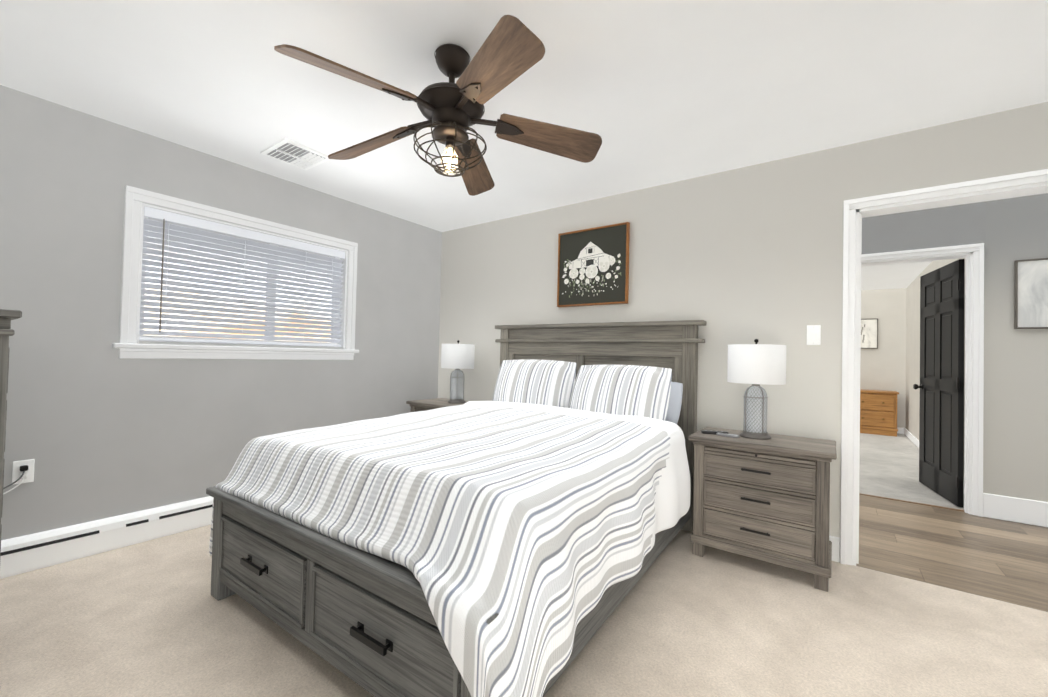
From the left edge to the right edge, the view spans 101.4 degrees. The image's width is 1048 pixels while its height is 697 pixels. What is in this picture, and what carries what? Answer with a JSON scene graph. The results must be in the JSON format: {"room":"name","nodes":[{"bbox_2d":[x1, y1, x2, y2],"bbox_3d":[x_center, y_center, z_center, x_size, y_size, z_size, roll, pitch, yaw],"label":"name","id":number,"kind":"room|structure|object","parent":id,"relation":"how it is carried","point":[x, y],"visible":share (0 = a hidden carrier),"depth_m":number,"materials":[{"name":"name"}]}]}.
{"room":"bedroom","nodes":[
{"label":"bedroom","id":0,"kind":"room"},
{"bbox_2d":[0,85,441,539],"bbox_3d":[-1.944,-0.055,3.167,0.160,2.430,3.620,1,-1,36],"label":"wall","id":1,"kind":"structure","parent":0,"point":[97,428],"depth_m":2.52,"materials":[{"name":"paint"}]},
{"bbox_2d":[3,459,34,494],"bbox_3d":[-2.617,0.683,2.069,0.048,0.231,0.337,1,-1,36],"label":"outlet","id":2,"kind":"object","parent":1,"relation":"attached to","point":[23,471],"visible":0.96,"depth_m":2.18,"materials":[{"name":"white plastic"}]},
{"bbox_2d":[0,496,212,578],"bbox_3d":[-1.916,1.072,3.028,0.066,0.174,3.450,1,-1,36],"label":"baseboard heater","id":3,"kind":"object","parent":1,"relation":"attached to","point":[31,552],"visible":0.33,"depth_m":2.38,"materials":[{"name":"white metal"}]},
{"bbox_2d":[112,185,358,359],"bbox_3d":[-1.940,-0.423,3.121,0.215,1.004,1.548,1,-1,36],"label":"window","id":4,"kind":"structure","parent":1,"relation":"in","point":[128,344],"depth_m":2.84,"materials":[{"name":"white paint"}]},
{"bbox_2d":[139,207,344,346],"bbox_3d":[-1.927,-0.433,3.112,0.082,0.806,1.308,1,-1,36],"label":"window blinds","id":5,"kind":"object","parent":4,"relation":"attached to","point":[220,244],"visible":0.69,"depth_m":2.99,"materials":[{"name":"white plastic"}]},
{"bbox_2d":[0,525,1047,696],"bbox_3d":[-0.120,1.227,1.731,4.500,0.100,3.500,1,-1,36],"label":"floor","id":6,"kind":"structure","parent":0,"point":[153,618],"depth_m":1.75,"materials":[{"name":"beige carpet"}]},
{"bbox_2d":[0,309,21,555],"bbox_3d":[-2.138,0.497,1.412,0.972,1.256,0.520,1,-1,36],"label":"chest","id":7,"kind":"object","parent":6,"relation":"on","point":[6,318],"visible":1,"depth_m":1.34,"materials":[{"name":"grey wood"}]},
{"bbox_2d":[406,398,468,411],"bbox_3d":[-0.699,0.854,4.014,0.711,0.700,0.455,1,-1,36],"label":"nightstand","id":8,"kind":"object","parent":6,"relation":"on","point":[424,404],"visible":0.08,"depth_m":3.96,"materials":[{"name":"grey wood"}]},
{"bbox_2d":[441,340,474,402],"bbox_3d":[-0.623,0.213,4.024,0.308,0.583,0.308,1,-1,36],"label":"lamp","id":9,"kind":"object","parent":8,"relation":"on","point":[457,357],"visible":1,"depth_m":3.92,"materials":[{"name":"white fabric"}]},
{"bbox_2d":[206,320,706,696],"bbox_3d":[-0.154,0.493,2.437,1.844,1.441,2.357,1,-1,34],"label":"bed","id":10,"kind":"object","parent":6,"relation":"on","point":[515,536],"visible":1,"depth_m":1.59,"materials":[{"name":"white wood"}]},
{"bbox_2d":[665,382,682,423],"bbox_3d":[0.762,0.389,2.978,0.660,0.400,0.198,1,-29,38],"label":"pillow","id":11,"kind":"object","parent":10,"relation":"on","point":[676,392],"depth_m":2.78,"materials":[{"name":"grey fabric"}]},
{"bbox_2d":[688,427,836,591],"bbox_3d":[1.383,0.875,2.508,0.711,0.700,0.455,1,-1,36],"label":"nightstand","id":12,"kind":"object","parent":6,"relation":"on","point":[768,500],"visible":1,"depth_m":2.33,"materials":[{"name":"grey wood"}]},
{"bbox_2d":[701,430,738,437],"bbox_3d":[1.186,0.512,2.591,0.217,0.020,0.114,1,-1,36],"label":"remote controls","id":13,"kind":"object","parent":12,"relation":"on","point":[723,433],"visible":0.98,"depth_m":2.58,"materials":[{"name":"black plastic"}]},
{"bbox_2d":[727,339,786,439],"bbox_3d":[1.378,0.233,2.551,0.308,0.583,0.308,1,-1,36],"label":"lamp","id":14,"kind":"object","parent":12,"relation":"on","point":[755,365],"visible":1,"depth_m":2.46,"materials":[{"name":"white fabric"}]},
{"bbox_2d":[0,0,1047,290],"bbox_3d":[2.339,-1.208,3.986,6.200,0.100,10.300,1,-1,36],"label":"ceiling","id":15,"kind":"structure","parent":0,"point":[656,92],"depth_m":1.99,"materials":[{"name":"paint"}]},
{"bbox_2d":[260,138,329,169],"bbox_3d":[-1.485,-1.255,2.799,0.335,0.023,0.305,1,-1,36],"label":"ceiling vent","id":16,"kind":"object","parent":15,"relation":"in","point":[291,152],"visible":0.94,"depth_m":2.77,"materials":[{"name":"white metal"}]},
{"bbox_2d":[274,15,601,195],"bbox_3d":[-0.346,-1.002,1.821,1.289,0.510,1.272,1,-1,36],"label":"ceiling fan","id":17,"kind":"object","parent":15,"relation":"hanging from","point":[511,49],"visible":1,"depth_m":1.77,"materials":[{"name":"brown wood"}]},
{"bbox_2d":[438,102,1047,537],"bbox_3d":[1.030,0.013,3.175,4.650,2.430,0.120,1,-1,36],"label":"wall","id":18,"kind":"structure","parent":0,"point":[748,254],"depth_m":2.83,"materials":[{"name":"paint"}]},
{"bbox_2d":[557,222,629,306],"bbox_3d":[0.544,-0.656,3.449,0.620,0.620,0.034,1,-1,36],"label":"framed picture","id":19,"kind":"object","parent":18,"relation":"attached to","point":[593,266],"visible":1,"depth_m":3.42,"materials":[{"name":"black paper"}]},
{"bbox_2d":[807,325,820,344],"bbox_3d":[1.743,-0.081,2.581,0.070,0.120,0.012,1,-1,36],"label":"switch plate","id":20,"kind":"object","parent":18,"relation":"attached to","point":[813,334],"visible":1,"depth_m":2.58,"materials":[{"name":"white plastic"}]},
{"bbox_2d":[829,535,839,561],"bbox_3d":[0.452,1.151,3.470,3.389,0.140,0.016,1,-1,36],"label":"baseboard","id":21,"kind":"structure","parent":18,"relation":"attached to","point":[835,541],"depth_m":2.48,"materials":[{"name":"white paint"}]},
{"bbox_2d":[840,169,1047,565],"bbox_3d":[2.281,0.193,2.264,0.969,2.098,0.168,1,-1,36],"label":"door frame","id":22,"kind":"structure","parent":18,"relation":"attached to","point":[979,190],"depth_m":2.31,"materials":[{"name":"white paint"}]},
{"bbox_2d":[860,288,903,426],"bbox_3d":[5.690,0.199,7.700,5.100,2.430,0.120,1,-1,36],"label":"wall","id":23,"kind":"structure","parent":0,"point":[891,362],"depth_m":7.30,"materials":[{"name":"paint"}]},
{"bbox_2d":[861,319,877,348],"bbox_3d":[5.899,-0.258,7.471,0.410,0.515,0.028,1,-1,36],"label":"framed picture","id":24,"kind":"object","parent":23,"relation":"attached to","point":[869,333],"visible":0.65,"depth_m":7.41,"materials":[{"name":"grey paper"}]},
{"bbox_2d":[897,427,903,433],"bbox_3d":[4.971,1.355,8.096,3.290,0.100,0.016,1,-1,36],"label":"baseboard","id":25,"kind":"structure","parent":23,"relation":"attached to","point":[900,430],"depth_m":7.15,"materials":[{"name":"white paint"}]},
{"bbox_2d":[859,433,963,511],"bbox_3d":[4.319,1.397,5.737,5.000,0.104,4.800,1,-1,36],"label":"floor","id":26,"kind":"structure","parent":0,"point":[889,467],"depth_m":4.55,"materials":[{"name":"beige"}]},
{"bbox_2d":[860,389,898,436],"bbox_3d":[5.598,1.053,7.335,1.195,0.705,0.472,1,-1,36],"label":"dresser","id":27,"kind":"object","parent":26,"relation":"on","point":[878,412],"visible":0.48,"depth_m":6.97,"materials":[{"name":"brown wood"}]},
{"bbox_2d":[900,258,964,480],"bbox_3d":[5.040,0.141,5.240,0.150,2.430,4.590,1,-1,36],"label":"wall","id":28,"kind":"structure","parent":0,"point":[909,397],"depth_m":6.52,"materials":[{"name":"paint"}]},
{"bbox_2d":[903,428,963,493],"bbox_3d":[4.976,1.306,5.259,0.016,0.100,4.610,1,-1,36],"label":"baseboard","id":29,"kind":"structure","parent":28,"relation":"attached to","point":[906,432],"depth_m":6.37,"materials":[{"name":"white paint"}]},
{"bbox_2d":[913,259,964,506],"bbox_3d":[3.726,0.286,3.841,0.167,2.015,0.813,1,-1,26],"label":"door","id":30,"kind":"structure","parent":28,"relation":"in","point":[941,436],"depth_m":3.76,"materials":[{"name":"black paint"}]},
{"bbox_2d":[856,495,1047,611],"bbox_3d":[2.423,1.310,3.114,5.000,0.100,1.725,1,-1,36],"label":"floor","id":31,"kind":"structure","parent":0,"point":[998,559],"depth_m":2.68,"materials":[{"name":"brown wood"}]},
{"bbox_2d":[861,193,1047,501],"bbox_3d":[2.953,0.069,3.829,5.000,2.430,0.144,1,-1,36],"label":"wall","id":32,"kind":"structure","parent":0,"point":[1008,232],"depth_m":3.25,"materials":[{"name":"paint"}]},
{"bbox_2d":[983,493,1047,526],"bbox_3d":[4.211,1.205,2.786,1.717,0.180,0.018,1,-1,36],"label":"baseboard","id":33,"kind":"structure","parent":32,"relation":"attached to","point":[1020,510],"depth_m":3.18,"materials":[{"name":"white paint"}]},
{"bbox_2d":[1014,258,1047,328],"bbox_3d":[3.866,-0.401,3.081,0.460,0.515,0.028,1,-1,36],"label":"framed picture","id":34,"kind":"object","parent":32,"relation":"attached to","point":[1030,293],"visible":1,"depth_m":3.16,"materials":[{"name":"grey paper"}]},
{"label":"outside","id":35,"kind":"structure","parent":0,"visible":0},
{"bbox_2d":[144,236,332,341],"bbox_3d":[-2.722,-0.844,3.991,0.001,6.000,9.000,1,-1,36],"label":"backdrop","id":36,"kind":"structure","parent":35,"point":[231,308],"depth_m":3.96,"materials":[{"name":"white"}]}
]}

